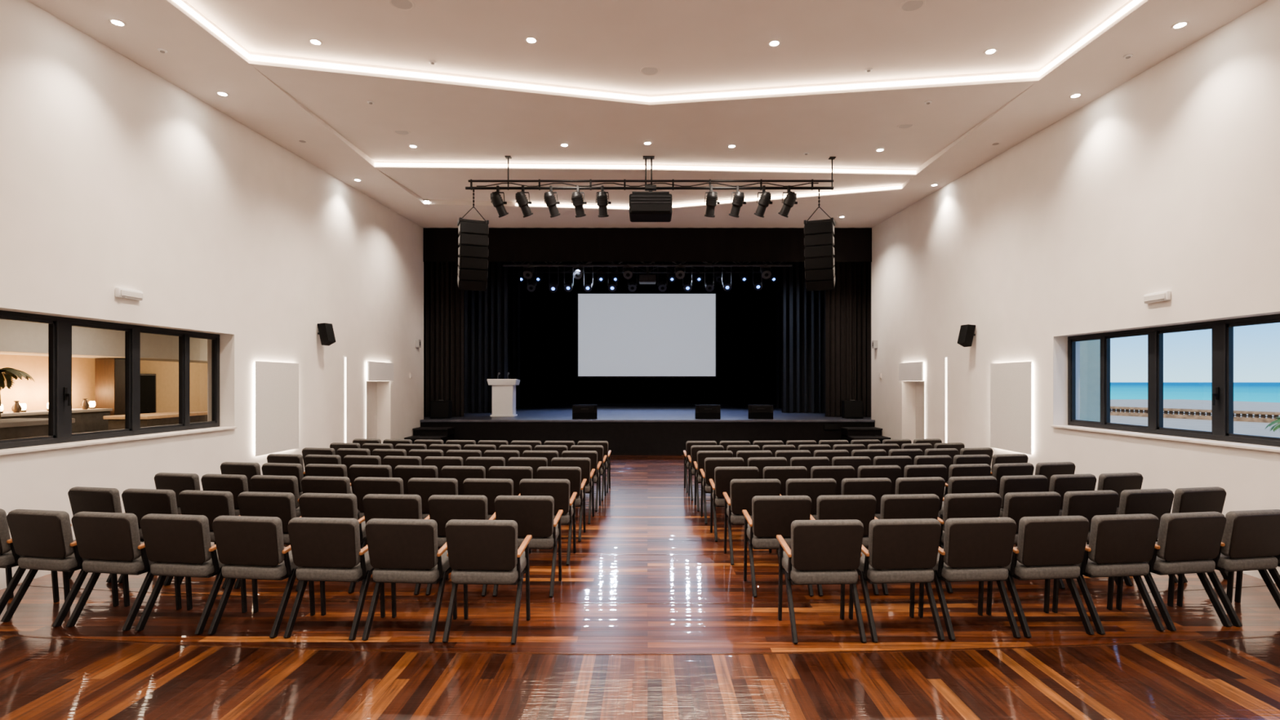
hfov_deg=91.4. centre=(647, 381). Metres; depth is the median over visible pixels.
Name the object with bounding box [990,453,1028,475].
chair
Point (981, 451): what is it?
chair
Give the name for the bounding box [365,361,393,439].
door frame
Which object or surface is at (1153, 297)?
diffuser
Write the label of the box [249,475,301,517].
chair
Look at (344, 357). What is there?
wall light
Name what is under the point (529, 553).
trim
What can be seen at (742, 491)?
chair
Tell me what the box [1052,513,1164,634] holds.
chair
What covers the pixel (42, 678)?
floor
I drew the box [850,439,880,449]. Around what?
chair
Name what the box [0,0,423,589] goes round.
wall
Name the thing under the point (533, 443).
chair
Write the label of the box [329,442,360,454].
chair
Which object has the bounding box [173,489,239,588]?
chair
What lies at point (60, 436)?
window
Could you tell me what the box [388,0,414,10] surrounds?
ceiling speaker
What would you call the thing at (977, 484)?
chair
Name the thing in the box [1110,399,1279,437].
floor
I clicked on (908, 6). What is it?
ceiling speaker
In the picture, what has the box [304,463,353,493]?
chair
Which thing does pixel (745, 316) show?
backdrop
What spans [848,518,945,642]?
chair
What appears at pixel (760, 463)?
chair
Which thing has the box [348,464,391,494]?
chair
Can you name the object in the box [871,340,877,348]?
wall sign
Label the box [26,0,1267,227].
ceiling
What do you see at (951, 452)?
chair
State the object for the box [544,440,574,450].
chair
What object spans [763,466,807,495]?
chair
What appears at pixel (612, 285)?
lamp
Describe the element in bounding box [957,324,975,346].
wall speaker
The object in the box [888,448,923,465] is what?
chair
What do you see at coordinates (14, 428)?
bar
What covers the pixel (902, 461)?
chair
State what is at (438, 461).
chair
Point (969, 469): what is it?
chair
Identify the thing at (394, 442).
chair
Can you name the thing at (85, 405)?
vase
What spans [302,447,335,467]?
chair
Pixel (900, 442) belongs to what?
chair
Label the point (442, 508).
chair
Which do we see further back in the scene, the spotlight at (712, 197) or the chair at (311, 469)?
the spotlight at (712, 197)
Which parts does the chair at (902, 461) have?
backrest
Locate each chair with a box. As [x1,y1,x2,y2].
[0,508,59,615]
[0,509,119,626]
[66,511,182,631]
[67,486,122,582]
[117,488,177,586]
[134,513,247,634]
[154,472,200,514]
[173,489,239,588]
[200,473,248,515]
[207,515,315,638]
[220,462,261,491]
[233,491,301,589]
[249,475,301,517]
[261,462,302,497]
[266,453,306,477]
[283,517,385,640]
[295,493,367,593]
[301,475,367,544]
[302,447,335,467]
[304,454,341,466]
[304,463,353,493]
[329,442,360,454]
[336,448,370,464]
[342,455,381,486]
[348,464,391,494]
[352,438,381,448]
[353,476,404,519]
[359,493,430,595]
[361,443,393,455]
[361,518,457,642]
[372,448,406,465]
[382,439,412,448]
[382,455,422,477]
[394,465,438,494]
[395,443,426,456]
[407,477,457,519]
[408,448,443,465]
[413,439,444,449]
[424,456,462,478]
[425,494,496,595]
[429,444,461,456]
[441,466,485,494]
[442,519,532,644]
[445,440,475,449]
[446,449,481,466]
[462,478,519,519]
[463,444,496,457]
[466,457,505,478]
[477,440,508,449]
[484,449,519,466]
[488,466,533,495]
[492,495,563,596]
[498,444,532,457]
[508,457,547,479]
[511,440,541,450]
[519,479,577,564]
[522,450,558,466]
[534,444,567,457]
[537,466,586,542]
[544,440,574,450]
[551,457,595,524]
[561,450,601,511]
[570,444,606,501]
[577,440,611,493]
[683,440,716,493]
[687,444,724,501]
[693,450,733,511]
[699,457,743,524]
[709,466,758,541]
[719,440,750,450]
[722,479,781,564]
[726,444,759,457]
[736,450,772,466]
[742,495,813,596]
[747,457,786,479]
[752,440,783,450]
[762,444,795,457]
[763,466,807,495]
[775,449,810,466]
[776,478,836,552]
[776,519,866,644]
[786,440,816,449]
[790,457,829,478]
[798,444,830,457]
[809,494,879,595]
[810,466,854,495]
[813,449,848,466]
[818,440,848,449]
[831,456,871,478]
[832,444,865,456]
[840,477,891,519]
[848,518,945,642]
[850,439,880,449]
[851,448,886,465]
[857,465,901,494]
[866,443,899,456]
[873,455,911,477]
[874,493,939,595]
[882,439,911,448]
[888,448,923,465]
[895,476,945,548]
[901,443,932,455]
[903,464,946,480]
[913,438,942,448]
[914,455,951,483]
[918,517,1021,639]
[924,448,958,464]
[933,442,964,454]
[937,493,1001,593]
[938,475,997,519]
[943,463,991,497]
[946,454,990,484]
[960,447,993,466]
[986,515,1094,637]
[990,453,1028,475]
[992,462,1034,494]
[999,475,1048,546]
[999,491,1065,591]
[1035,462,1075,491]
[1048,473,1096,515]
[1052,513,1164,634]
[1062,489,1119,587]
[1086,488,1177,586]
[1097,472,1142,514]
[1115,511,1231,631]
[1171,486,1227,582]
[1176,509,1279,626]
[1234,554,1279,603]
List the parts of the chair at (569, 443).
backrest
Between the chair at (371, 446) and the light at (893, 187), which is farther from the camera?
the light at (893, 187)
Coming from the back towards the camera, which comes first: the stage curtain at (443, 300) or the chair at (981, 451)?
the stage curtain at (443, 300)
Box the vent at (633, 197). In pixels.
[631,195,670,199]
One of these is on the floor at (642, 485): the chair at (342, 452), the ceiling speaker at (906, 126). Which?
the chair at (342, 452)
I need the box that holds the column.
[94,358,124,415]
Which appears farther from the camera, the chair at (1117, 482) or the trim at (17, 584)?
the chair at (1117, 482)
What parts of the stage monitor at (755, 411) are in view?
plate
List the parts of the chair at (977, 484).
seat, backrest, panel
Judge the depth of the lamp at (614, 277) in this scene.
24.90 m
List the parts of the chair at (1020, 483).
seat, backrest, panel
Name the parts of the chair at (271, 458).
panel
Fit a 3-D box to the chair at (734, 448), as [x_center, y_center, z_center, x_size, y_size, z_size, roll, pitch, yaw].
[1.543,1.476,10.347,0.560,0.898,0.564,0,0,-3]
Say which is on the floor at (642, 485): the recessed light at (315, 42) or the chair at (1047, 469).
the chair at (1047, 469)
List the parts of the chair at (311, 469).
panel, backrest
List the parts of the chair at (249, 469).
backrest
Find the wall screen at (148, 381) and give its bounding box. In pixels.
[140,373,155,413]
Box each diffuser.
[120,289,142,298]
[1143,293,1165,302]
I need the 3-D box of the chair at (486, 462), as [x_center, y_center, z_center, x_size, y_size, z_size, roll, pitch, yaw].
[-2.198,1.476,8.744,0.560,0.898,0.564,0,0,4]
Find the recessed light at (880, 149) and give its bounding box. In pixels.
[875,148,884,151]
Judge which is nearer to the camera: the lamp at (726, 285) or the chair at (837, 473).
the chair at (837, 473)
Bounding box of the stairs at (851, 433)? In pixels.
[840,426,890,444]
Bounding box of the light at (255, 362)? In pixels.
[254,362,255,454]
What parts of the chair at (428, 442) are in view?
backrest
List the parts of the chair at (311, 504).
leg, panel, backrest, leg, arm post, armrest, seat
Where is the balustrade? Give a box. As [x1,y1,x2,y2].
[1110,406,1279,422]
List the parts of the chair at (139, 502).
leg, seat, panel, backrest, leg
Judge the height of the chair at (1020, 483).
0.898 m
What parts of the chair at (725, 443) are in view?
backrest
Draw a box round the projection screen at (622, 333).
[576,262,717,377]
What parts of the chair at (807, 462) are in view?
backrest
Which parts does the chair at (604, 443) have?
backrest, panel, leg, leg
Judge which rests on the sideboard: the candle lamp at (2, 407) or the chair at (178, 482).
the candle lamp at (2, 407)
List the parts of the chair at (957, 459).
backrest, panel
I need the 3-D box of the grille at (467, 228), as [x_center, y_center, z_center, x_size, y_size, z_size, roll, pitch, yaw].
[-3.012,-2.678,10.881,0.440,0.175,0.016,0,0,-22]
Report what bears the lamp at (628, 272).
hanging from the batten at (516, 264)
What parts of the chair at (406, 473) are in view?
backrest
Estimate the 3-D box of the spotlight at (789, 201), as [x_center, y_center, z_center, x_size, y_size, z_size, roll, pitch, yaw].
[2.465,-3.172,11.016,0.346,0.546,0.215,0,0,37]
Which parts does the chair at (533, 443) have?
backrest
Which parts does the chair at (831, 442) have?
backrest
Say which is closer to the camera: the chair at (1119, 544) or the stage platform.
the chair at (1119, 544)
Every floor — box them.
[0,454,1279,653]
[0,635,1279,719]
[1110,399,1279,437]
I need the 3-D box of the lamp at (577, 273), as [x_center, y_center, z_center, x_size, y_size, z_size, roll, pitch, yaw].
[-2.065,-3.279,18.590,0.320,0.462,0.433,0,0,0]
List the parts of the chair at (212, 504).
panel, backrest, seat, leg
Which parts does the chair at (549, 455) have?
backrest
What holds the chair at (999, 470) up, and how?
on the floor at (642, 485)
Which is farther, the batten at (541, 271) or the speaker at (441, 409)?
the batten at (541, 271)
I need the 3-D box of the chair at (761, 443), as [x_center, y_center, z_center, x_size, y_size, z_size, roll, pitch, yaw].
[2.096,1.476,11.130,0.560,0.898,0.564,0,0,-4]
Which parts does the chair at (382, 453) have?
backrest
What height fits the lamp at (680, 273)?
0.462 m
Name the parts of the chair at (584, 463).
panel, backrest, seat, leg, armrest, leg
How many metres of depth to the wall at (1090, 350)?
9.62 m
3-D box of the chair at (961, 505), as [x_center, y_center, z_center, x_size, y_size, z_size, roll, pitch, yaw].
[2.967,1.476,5.951,0.560,0.898,0.565,0,0,-7]
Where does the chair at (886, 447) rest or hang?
on the floor at (642, 485)
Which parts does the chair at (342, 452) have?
backrest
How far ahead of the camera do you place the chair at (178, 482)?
6.99 m
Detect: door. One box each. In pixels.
[364,381,377,439]
[915,381,925,439]
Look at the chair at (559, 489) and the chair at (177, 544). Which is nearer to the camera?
the chair at (177, 544)
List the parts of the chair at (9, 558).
panel, backrest, seat frame, armrest, leg, seat, leg, arm post, leg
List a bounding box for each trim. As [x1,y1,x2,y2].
[0,633,1279,654]
[17,584,1275,604]
[528,553,777,555]
[585,515,710,516]
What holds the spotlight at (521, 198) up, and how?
hanging from the bar at (471, 188)
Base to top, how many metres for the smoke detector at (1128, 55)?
0.033 m
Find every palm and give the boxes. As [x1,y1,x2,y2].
[0,367,35,418]
[1265,416,1279,431]
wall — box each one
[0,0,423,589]
[0,354,207,413]
[871,0,1279,583]
[1080,339,1100,422]
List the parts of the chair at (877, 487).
backrest, seat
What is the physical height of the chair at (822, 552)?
0.898 m
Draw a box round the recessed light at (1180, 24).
[1170,21,1189,29]
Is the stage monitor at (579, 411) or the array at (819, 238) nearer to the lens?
the array at (819, 238)
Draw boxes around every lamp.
[0,404,3,413]
[19,403,26,412]
[88,400,95,408]
[520,271,524,282]
[523,263,533,279]
[526,262,537,291]
[534,271,542,282]
[548,262,558,292]
[564,262,573,291]
[572,263,583,279]
[583,262,592,291]
[597,271,604,282]
[607,262,617,291]
[611,271,619,282]
[622,263,633,279]
[627,262,637,291]
[658,262,666,291]
[667,271,675,282]
[674,263,685,279]
[682,262,692,291]
[694,271,702,282]
[704,262,714,291]
[714,271,721,282]
[721,262,731,291]
[739,271,747,282]
[752,262,762,290]
[760,263,771,279]
[769,271,775,282]
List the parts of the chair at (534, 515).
leg, panel, backrest, seat frame, seat, leg, arm post, armrest, leg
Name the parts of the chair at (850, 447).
backrest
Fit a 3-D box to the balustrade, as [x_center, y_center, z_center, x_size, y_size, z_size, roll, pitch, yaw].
[29.750,1.705,31.000,0.400,0.520,23.585,0,0,-21]
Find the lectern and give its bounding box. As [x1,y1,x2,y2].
[487,372,519,416]
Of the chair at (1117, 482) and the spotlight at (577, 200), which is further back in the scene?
the spotlight at (577, 200)
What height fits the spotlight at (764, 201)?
0.547 m
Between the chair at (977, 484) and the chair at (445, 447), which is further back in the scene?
the chair at (445, 447)
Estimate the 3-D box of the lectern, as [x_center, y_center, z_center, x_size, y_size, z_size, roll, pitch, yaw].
[-4.153,0.358,18.070,0.820,1.274,0.580,0,0,0]
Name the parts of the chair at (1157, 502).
leg, backrest, panel, leg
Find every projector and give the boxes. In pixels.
[629,184,671,222]
[639,262,656,284]
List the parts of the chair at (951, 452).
backrest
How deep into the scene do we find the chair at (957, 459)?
8.75 m
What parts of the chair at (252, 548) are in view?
leg, panel, backrest, leg, seat frame, seat, leg, armrest, arm post, leg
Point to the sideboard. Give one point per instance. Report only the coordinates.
(88, 420)
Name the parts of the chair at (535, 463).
backrest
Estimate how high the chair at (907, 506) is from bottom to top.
0.898 m
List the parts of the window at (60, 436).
sash, handle, sash, sill, sash, sash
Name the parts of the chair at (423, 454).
backrest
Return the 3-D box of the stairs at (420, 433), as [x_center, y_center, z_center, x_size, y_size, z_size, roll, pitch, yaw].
[-5.495,1.547,15.250,0.890,0.736,2.160,0,0,0]
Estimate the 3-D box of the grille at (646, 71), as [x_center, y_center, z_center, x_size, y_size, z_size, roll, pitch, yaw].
[0.031,-3.875,7.784,0.200,0.006,0.200,0,0,0]
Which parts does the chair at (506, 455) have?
backrest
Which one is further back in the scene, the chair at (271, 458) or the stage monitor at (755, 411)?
the stage monitor at (755, 411)
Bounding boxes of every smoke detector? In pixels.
[157,48,167,53]
[367,100,373,104]
[428,60,436,65]
[865,67,872,72]
[924,100,931,104]
[1123,53,1133,58]
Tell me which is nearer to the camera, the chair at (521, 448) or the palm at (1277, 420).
the chair at (521, 448)
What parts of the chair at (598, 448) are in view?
panel, backrest, leg, leg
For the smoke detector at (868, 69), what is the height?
0.033 m
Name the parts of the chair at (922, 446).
backrest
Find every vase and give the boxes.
[11,400,22,413]
[80,399,89,408]
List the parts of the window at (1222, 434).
sash, sash, sill, sash, handle, sash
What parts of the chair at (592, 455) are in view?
panel, backrest, seat, leg, leg, armrest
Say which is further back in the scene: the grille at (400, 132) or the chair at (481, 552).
the grille at (400, 132)
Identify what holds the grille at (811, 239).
attached to the array at (819, 238)
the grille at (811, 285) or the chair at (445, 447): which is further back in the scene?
the grille at (811, 285)
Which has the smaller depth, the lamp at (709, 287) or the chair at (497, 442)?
the chair at (497, 442)
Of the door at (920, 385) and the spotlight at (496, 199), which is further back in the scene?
the door at (920, 385)
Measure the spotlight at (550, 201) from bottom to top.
0.547 m
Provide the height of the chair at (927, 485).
0.898 m
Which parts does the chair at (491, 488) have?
panel, backrest, seat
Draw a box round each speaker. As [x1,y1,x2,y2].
[317,323,336,345]
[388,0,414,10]
[393,129,410,135]
[430,400,452,418]
[640,66,660,75]
[841,400,863,418]
[896,123,914,128]
[899,0,925,12]
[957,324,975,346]
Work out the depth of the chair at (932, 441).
11.22 m
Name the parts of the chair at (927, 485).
backrest, panel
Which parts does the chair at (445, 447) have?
backrest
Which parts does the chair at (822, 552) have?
leg, armrest, arm post, leg, seat frame, seat, backrest, panel, leg, leg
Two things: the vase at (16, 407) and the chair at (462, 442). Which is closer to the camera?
the vase at (16, 407)
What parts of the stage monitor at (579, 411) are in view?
plate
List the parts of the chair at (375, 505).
panel, backrest, leg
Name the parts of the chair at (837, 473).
backrest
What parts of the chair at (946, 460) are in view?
backrest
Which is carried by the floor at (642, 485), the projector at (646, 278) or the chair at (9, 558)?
the chair at (9, 558)
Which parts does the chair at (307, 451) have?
backrest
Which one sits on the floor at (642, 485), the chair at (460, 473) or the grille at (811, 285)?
the chair at (460, 473)
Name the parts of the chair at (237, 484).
panel, backrest, seat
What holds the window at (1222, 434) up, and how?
in the wall at (1168, 179)
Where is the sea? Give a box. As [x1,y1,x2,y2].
[1110,382,1279,402]
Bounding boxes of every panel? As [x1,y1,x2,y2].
[254,360,298,456]
[990,361,1031,454]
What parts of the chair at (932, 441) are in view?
backrest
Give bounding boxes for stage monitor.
[572,404,597,418]
[694,404,720,418]
[748,404,773,418]
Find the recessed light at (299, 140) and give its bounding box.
[297,139,307,142]
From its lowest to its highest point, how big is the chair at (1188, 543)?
0.898 m
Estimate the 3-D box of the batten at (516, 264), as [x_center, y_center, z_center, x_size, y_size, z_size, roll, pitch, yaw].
[0.000,-4.908,18.600,8.612,2.955,0.069,0,0,0]
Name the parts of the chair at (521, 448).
backrest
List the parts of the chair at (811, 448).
backrest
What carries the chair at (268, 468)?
on the floor at (642, 485)
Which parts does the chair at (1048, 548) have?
leg, arm post, armrest, leg, seat, seat frame, leg, backrest, panel, leg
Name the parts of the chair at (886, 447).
backrest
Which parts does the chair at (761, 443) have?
backrest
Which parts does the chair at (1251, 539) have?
leg, arm post, leg, leg, seat frame, seat, backrest, panel, leg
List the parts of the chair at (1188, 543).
leg, arm post, armrest, leg, leg, seat, seat frame, backrest, panel, leg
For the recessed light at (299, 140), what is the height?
0.013 m
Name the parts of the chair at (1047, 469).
backrest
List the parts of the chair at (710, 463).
leg, armrest, leg, seat, backrest, panel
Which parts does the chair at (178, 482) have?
panel, backrest, seat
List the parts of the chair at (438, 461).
backrest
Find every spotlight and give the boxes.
[490,185,508,217]
[515,185,533,217]
[543,185,560,217]
[571,185,586,217]
[595,185,611,217]
[704,185,719,217]
[728,185,746,217]
[754,185,772,217]
[777,185,797,217]
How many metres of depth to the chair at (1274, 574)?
5.40 m
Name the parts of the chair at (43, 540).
leg, panel, backrest, seat frame, seat, leg, leg, armrest, arm post, leg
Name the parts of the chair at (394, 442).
backrest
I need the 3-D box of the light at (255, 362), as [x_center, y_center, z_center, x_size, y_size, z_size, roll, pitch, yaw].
[-5.929,0.405,10.015,0.019,1.390,1.120,0,0,0]
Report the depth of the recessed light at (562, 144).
10.33 m
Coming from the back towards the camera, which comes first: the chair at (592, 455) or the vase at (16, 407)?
the vase at (16, 407)
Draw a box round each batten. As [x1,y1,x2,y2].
[502,262,791,266]
[533,262,761,273]
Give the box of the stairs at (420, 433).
[404,426,453,444]
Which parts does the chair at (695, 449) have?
leg, leg, seat, backrest, panel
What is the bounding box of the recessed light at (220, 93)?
[215,91,229,96]
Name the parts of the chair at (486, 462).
backrest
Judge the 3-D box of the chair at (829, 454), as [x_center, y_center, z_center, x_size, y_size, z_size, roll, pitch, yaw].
[2.749,1.476,9.628,0.560,0.898,0.565,0,0,-6]
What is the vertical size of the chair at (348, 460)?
0.898 m
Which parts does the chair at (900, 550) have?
leg, armrest, arm post, leg, seat frame, seat, backrest, panel, leg, leg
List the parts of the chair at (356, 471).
backrest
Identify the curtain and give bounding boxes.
[423,227,871,262]
[423,262,463,417]
[463,262,507,413]
[782,262,825,413]
[825,262,871,417]
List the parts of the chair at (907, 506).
leg, backrest, panel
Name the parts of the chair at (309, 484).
panel, backrest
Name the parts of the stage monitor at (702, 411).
plate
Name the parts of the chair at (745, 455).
backrest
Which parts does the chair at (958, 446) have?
backrest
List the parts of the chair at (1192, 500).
leg, backrest, panel, leg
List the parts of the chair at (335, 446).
backrest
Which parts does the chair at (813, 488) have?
backrest, panel, seat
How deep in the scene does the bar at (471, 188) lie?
10.98 m
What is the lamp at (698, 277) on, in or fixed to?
hanging from the batten at (541, 271)
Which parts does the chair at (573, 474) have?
panel, backrest, seat, leg, armrest, leg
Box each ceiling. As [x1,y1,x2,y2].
[0,319,207,363]
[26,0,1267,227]
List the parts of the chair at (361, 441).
backrest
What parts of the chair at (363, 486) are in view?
seat, backrest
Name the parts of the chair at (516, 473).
backrest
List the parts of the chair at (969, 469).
arm post, backrest, panel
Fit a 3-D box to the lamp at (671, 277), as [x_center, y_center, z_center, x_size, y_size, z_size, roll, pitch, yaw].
[0.975,-4.199,24.990,0.320,0.462,0.433,0,0,0]
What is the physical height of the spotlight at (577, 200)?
0.548 m
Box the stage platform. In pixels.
[420,403,875,454]
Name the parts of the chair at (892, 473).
backrest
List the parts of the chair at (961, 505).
armrest, arm post, seat, leg, backrest, panel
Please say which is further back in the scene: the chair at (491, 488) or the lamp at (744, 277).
the lamp at (744, 277)
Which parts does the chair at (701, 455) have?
leg, armrest, leg, seat, backrest, panel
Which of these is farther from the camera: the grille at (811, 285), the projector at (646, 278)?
the projector at (646, 278)
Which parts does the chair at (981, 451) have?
backrest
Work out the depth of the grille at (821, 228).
10.88 m
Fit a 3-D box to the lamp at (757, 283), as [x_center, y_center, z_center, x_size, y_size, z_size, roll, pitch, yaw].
[3.696,-3.519,20.990,0.320,0.921,0.433,0,0,0]
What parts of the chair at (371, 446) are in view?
backrest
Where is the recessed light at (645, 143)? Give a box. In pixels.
[643,142,652,145]
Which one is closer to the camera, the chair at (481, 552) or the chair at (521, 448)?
the chair at (481, 552)
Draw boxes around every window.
[0,310,236,455]
[1050,313,1279,453]
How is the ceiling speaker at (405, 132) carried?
attached to the ceiling at (697, 46)
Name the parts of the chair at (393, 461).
backrest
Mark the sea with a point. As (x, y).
(1264, 392)
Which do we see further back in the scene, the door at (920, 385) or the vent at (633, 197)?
the door at (920, 385)
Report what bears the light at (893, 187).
attached to the ceiling at (697, 46)
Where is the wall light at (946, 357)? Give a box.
[945,356,948,443]
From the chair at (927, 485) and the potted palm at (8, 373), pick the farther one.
the potted palm at (8, 373)
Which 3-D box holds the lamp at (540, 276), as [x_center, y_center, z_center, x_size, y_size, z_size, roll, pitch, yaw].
[-4.350,-4.199,24.990,0.320,0.462,0.433,0,0,0]
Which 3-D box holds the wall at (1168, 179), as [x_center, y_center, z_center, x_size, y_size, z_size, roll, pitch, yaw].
[6.155,-1.235,6.775,0.390,6.900,19.750,0,0,0]
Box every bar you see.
[0,417,75,439]
[465,155,835,190]
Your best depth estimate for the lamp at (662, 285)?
20.88 m
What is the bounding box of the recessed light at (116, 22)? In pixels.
[108,18,126,26]
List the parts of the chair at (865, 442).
backrest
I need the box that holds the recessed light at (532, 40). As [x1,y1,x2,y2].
[524,36,537,44]
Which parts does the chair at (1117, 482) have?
backrest, panel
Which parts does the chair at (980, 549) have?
leg, arm post, armrest, leg, seat, seat frame, backrest, leg, panel, leg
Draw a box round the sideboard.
[0,408,112,433]
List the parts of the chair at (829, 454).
backrest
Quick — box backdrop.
[520,262,775,403]
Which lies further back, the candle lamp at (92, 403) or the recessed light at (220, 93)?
the candle lamp at (92, 403)
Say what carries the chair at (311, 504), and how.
on the floor at (642, 485)
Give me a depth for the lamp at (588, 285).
20.89 m
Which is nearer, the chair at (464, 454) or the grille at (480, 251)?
the chair at (464, 454)
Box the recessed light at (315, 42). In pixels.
[308,38,323,45]
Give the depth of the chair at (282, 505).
5.78 m
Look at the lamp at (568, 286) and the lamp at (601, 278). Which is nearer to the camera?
the lamp at (568, 286)
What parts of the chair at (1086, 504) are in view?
seat, backrest, panel, leg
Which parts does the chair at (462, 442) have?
backrest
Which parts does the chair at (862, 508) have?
leg, backrest, panel, seat, leg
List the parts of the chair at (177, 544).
leg, panel, backrest, seat frame, seat, leg, leg, armrest, arm post, leg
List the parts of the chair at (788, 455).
backrest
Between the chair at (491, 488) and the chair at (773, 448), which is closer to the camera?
the chair at (491, 488)
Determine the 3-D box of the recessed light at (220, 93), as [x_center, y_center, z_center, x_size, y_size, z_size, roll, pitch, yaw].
[-5.532,-3.748,8.135,0.148,0.013,0.148,0,0,0]
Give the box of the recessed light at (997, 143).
[990,142,1000,145]
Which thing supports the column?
on the floor
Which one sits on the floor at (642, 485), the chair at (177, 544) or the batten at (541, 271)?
the chair at (177, 544)
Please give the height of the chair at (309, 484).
0.898 m
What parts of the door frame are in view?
panel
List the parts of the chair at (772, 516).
leg, armrest, arm post, leg, seat, seat frame, backrest, panel, leg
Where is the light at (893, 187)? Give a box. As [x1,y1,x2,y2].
[515,186,902,208]
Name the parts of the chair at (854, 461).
backrest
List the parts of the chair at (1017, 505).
seat, backrest, panel, leg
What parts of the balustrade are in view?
rail, rail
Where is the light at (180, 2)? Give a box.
[173,0,1142,102]
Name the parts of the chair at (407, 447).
backrest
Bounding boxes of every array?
[457,189,488,291]
[804,189,835,291]
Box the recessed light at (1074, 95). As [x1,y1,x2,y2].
[1068,93,1082,97]
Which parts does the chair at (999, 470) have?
backrest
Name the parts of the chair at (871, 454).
backrest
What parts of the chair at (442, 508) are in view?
leg, seat, panel, backrest, leg, armrest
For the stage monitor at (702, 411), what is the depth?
16.76 m
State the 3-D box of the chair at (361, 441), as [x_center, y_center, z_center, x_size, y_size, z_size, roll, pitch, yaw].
[-5.019,1.476,11.462,0.560,0.898,0.564,0,0,10]
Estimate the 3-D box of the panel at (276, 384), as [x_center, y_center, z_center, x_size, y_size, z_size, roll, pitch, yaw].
[-5.925,0.405,10.015,0.029,1.440,1.170,0,0,0]
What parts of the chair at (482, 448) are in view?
backrest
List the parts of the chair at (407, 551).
leg, leg, panel, backrest, seat, seat frame, leg, arm post, armrest, leg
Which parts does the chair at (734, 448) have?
backrest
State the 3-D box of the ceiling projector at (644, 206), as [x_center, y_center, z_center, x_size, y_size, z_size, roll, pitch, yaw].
[0.055,-3.165,11.045,0.740,0.570,0.710,0,0,0]
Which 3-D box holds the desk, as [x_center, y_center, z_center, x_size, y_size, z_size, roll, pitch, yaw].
[-9.400,1.315,12.150,0.800,1.400,1.800,0,0,0]
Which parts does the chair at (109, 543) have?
leg, panel, backrest, seat frame, seat, leg, leg, armrest, arm post, leg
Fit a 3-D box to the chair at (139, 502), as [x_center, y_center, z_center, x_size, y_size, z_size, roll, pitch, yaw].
[-4.728,1.476,6.171,0.560,0.898,0.565,0,0,9]
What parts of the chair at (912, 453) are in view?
backrest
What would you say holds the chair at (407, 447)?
on the floor at (642, 485)
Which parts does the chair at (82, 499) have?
leg, panel, backrest, leg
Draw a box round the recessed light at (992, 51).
[983,48,997,54]
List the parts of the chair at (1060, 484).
seat, backrest, panel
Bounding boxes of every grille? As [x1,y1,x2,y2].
[391,0,412,8]
[395,130,408,134]
[431,401,448,417]
[459,280,485,290]
[460,269,486,280]
[461,222,487,234]
[461,233,487,245]
[461,245,487,257]
[461,257,487,269]
[642,67,657,75]
[804,222,831,234]
[804,233,831,245]
[805,245,831,257]
[805,257,831,269]
[805,269,832,280]
[806,280,832,290]
[898,124,912,128]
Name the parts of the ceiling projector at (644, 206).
panel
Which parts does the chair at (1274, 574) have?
leg, leg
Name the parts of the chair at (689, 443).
leg, leg, backrest, panel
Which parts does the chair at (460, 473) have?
backrest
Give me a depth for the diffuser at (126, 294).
7.15 m
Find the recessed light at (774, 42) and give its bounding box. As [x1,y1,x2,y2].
[768,40,781,46]
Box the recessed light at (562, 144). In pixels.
[560,143,568,146]
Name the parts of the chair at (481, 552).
leg, leg, panel, backrest, seat frame, seat, leg, arm post, armrest, leg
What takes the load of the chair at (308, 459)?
on the floor at (642, 485)
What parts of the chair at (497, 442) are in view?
backrest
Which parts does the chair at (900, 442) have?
backrest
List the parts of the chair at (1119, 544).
leg, arm post, armrest, leg, leg, seat, seat frame, backrest, panel, leg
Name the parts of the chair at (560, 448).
backrest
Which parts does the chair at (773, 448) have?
backrest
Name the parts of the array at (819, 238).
chain, rigging frame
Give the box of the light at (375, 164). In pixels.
[374,163,915,173]
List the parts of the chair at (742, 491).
leg, armrest, arm post, leg, seat frame, seat, backrest, panel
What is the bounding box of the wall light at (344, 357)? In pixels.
[342,355,346,443]
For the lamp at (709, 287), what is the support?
hanging from the batten
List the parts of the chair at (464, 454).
backrest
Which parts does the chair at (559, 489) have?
panel, backrest, seat, leg, arm post, armrest, leg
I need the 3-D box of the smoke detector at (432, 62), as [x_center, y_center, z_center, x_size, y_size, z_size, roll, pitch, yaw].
[-2.598,-3.854,7.553,0.090,0.033,0.090,0,0,0]
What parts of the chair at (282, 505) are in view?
leg, panel, backrest, seat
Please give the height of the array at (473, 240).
1.786 m
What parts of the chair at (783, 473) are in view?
backrest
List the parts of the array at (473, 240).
rigging frame, chain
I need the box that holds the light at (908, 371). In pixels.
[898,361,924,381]
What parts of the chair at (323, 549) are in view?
leg, panel, leg, backrest, seat, seat frame, leg, arm post, armrest, leg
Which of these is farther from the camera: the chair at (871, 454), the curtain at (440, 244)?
the curtain at (440, 244)
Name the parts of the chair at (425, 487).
seat, backrest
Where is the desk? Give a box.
[103,411,207,430]
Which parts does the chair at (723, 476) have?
leg, armrest, arm post, leg, seat, backrest, panel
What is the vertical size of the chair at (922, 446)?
0.898 m
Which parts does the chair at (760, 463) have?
backrest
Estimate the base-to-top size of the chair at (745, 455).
0.898 m
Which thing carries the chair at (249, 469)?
on the floor at (642, 485)
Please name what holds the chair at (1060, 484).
on the floor at (642, 485)
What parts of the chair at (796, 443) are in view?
backrest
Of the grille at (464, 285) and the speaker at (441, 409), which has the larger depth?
the speaker at (441, 409)
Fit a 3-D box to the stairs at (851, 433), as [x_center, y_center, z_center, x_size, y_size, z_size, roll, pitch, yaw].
[5.495,1.547,15.250,0.890,0.736,2.160,0,0,0]
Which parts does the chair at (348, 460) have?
panel, backrest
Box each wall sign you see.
[415,339,421,347]
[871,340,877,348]

